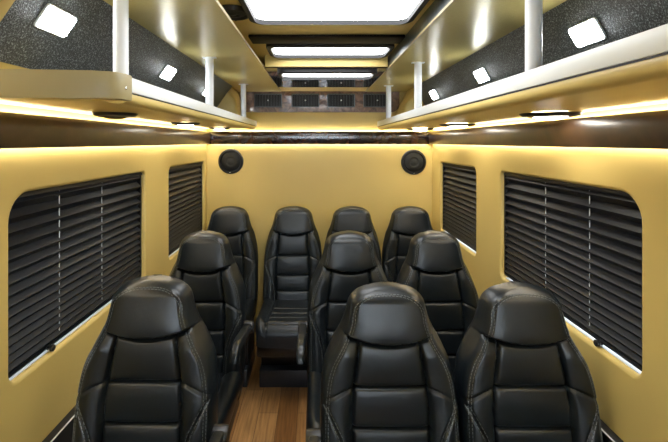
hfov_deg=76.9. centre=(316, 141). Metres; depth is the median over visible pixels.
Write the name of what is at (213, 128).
puck light
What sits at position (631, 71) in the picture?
luggage rack
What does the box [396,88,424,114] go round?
trim
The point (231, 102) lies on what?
trim
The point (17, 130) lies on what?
trim
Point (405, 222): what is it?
seat
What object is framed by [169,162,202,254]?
blind
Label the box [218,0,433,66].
ceiling
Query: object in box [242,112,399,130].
trim
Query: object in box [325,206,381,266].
seat
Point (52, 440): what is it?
trim
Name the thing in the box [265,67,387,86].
trim
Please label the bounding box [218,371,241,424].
seat cushion
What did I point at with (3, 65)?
trim
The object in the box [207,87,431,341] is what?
wall
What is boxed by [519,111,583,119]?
puck light
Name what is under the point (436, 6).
trim
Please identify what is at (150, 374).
seat
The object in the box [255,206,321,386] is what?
seat
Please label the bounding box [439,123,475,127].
puck light
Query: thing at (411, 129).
puck light
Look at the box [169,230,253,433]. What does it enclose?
seat
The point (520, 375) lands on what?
seat
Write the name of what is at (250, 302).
seat cushion
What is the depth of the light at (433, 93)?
2.69 m
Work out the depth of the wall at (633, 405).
1.31 m
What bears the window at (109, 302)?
in the wall at (33, 403)
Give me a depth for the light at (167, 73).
1.86 m
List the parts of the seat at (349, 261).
armrest, backrest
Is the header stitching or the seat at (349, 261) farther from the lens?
the header stitching
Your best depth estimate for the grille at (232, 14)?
1.49 m
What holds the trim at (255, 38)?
attached to the ceiling
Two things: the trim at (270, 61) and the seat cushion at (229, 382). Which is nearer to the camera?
the seat cushion at (229, 382)
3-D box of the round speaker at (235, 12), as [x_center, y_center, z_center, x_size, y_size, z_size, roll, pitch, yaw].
[-0.302,-0.459,1.500,0.132,0.023,0.132,0,0,0]
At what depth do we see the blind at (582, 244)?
1.49 m
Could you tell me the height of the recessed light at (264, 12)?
0.024 m
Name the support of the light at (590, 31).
attached to the wall at (633, 405)
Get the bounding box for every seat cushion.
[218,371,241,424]
[246,298,255,319]
[255,298,307,347]
[306,371,321,428]
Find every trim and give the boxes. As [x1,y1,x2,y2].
[0,0,14,21]
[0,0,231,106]
[0,62,27,68]
[0,111,209,148]
[42,405,75,441]
[50,416,73,441]
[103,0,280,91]
[210,132,428,143]
[215,0,280,90]
[217,88,246,117]
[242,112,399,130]
[248,34,404,43]
[265,55,387,90]
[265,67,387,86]
[366,0,450,89]
[366,0,566,91]
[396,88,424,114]
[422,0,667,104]
[429,110,667,148]
[600,419,623,441]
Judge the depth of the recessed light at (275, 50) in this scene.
2.13 m
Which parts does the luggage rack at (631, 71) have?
post, post, post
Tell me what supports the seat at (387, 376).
on the floor
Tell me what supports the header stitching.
attached to the wall at (322, 179)
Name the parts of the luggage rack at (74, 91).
panel, post, edge trim, post, post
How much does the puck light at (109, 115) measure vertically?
0.022 m
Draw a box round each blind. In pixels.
[8,172,142,377]
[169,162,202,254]
[442,162,475,250]
[504,172,641,370]
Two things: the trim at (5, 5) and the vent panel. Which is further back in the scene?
the vent panel
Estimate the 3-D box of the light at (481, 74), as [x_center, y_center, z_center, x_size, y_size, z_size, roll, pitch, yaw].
[0.757,-0.305,1.930,0.038,0.060,0.124,0,0,0]
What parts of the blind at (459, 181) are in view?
head rail, rail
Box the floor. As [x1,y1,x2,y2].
[229,342,307,441]
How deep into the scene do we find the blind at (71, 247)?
1.51 m
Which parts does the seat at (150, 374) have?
backrest, armrest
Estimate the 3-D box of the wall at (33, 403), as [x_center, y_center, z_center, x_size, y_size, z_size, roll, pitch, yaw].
[-0.907,0.566,0.880,0.055,2.069,4.960,0,0,0]
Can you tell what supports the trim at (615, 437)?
attached to the wall at (633, 405)
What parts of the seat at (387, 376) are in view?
armrest, backrest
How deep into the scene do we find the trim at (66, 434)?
1.42 m
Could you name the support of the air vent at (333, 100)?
attached to the vent panel
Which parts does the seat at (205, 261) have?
backrest, armrest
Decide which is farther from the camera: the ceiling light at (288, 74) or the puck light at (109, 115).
the ceiling light at (288, 74)
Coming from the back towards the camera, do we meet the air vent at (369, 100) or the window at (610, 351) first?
the air vent at (369, 100)
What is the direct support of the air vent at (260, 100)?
attached to the vent panel
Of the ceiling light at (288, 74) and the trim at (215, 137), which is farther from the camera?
the trim at (215, 137)
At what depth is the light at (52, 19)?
1.06 m
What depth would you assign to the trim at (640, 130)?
1.43 m
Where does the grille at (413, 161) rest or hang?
attached to the round speaker at (413, 162)
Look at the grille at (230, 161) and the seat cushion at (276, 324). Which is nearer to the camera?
the seat cushion at (276, 324)
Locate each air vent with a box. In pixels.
[254,94,281,106]
[292,94,318,106]
[327,94,354,106]
[363,94,385,106]
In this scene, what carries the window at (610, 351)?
in the wall at (633, 405)
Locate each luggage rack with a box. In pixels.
[0,0,256,129]
[377,0,667,129]
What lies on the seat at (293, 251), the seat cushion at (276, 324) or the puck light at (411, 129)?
the seat cushion at (276, 324)
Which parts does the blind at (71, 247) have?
knob, cord, rail, head rail, cord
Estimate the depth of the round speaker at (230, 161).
3.35 m
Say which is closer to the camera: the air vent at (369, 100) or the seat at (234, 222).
the seat at (234, 222)
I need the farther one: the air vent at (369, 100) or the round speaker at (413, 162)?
the round speaker at (413, 162)
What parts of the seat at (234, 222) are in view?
backrest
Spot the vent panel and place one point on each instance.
(286, 95)
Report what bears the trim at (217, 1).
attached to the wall
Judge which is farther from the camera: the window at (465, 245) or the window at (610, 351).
the window at (465, 245)
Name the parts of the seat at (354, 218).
backrest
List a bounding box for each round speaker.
[218,149,242,173]
[222,4,248,21]
[401,150,425,174]
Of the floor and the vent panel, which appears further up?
the vent panel
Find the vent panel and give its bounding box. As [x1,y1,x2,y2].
[246,91,398,111]
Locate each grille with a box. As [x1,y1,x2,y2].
[221,152,240,170]
[226,11,245,17]
[404,152,422,171]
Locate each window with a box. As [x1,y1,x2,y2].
[9,300,111,379]
[444,231,475,253]
[506,278,641,373]
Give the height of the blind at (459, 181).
0.498 m
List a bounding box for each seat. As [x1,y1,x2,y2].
[72,274,229,441]
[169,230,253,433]
[207,206,257,386]
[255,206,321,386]
[296,230,386,428]
[306,281,459,441]
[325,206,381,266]
[382,206,432,282]
[396,230,478,377]
[454,281,602,441]
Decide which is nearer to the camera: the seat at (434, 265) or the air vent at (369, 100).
the seat at (434, 265)
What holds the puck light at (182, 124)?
attached to the luggage rack at (74, 91)
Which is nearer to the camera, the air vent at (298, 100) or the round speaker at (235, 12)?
the round speaker at (235, 12)
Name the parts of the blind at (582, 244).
cord, head rail, rail, cord, knob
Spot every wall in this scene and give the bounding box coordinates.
[0,104,206,441]
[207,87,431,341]
[432,103,667,441]
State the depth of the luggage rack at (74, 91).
1.08 m
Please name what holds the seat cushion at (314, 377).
on the seat at (349, 261)
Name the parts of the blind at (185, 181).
head rail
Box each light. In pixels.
[34,3,76,37]
[91,112,137,118]
[159,64,176,80]
[170,122,199,126]
[209,127,229,130]
[238,0,428,24]
[266,44,394,57]
[277,69,377,79]
[407,128,433,131]
[429,89,439,99]
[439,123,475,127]
[473,67,490,83]
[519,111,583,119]
[568,17,606,47]
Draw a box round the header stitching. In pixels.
[254,112,393,112]

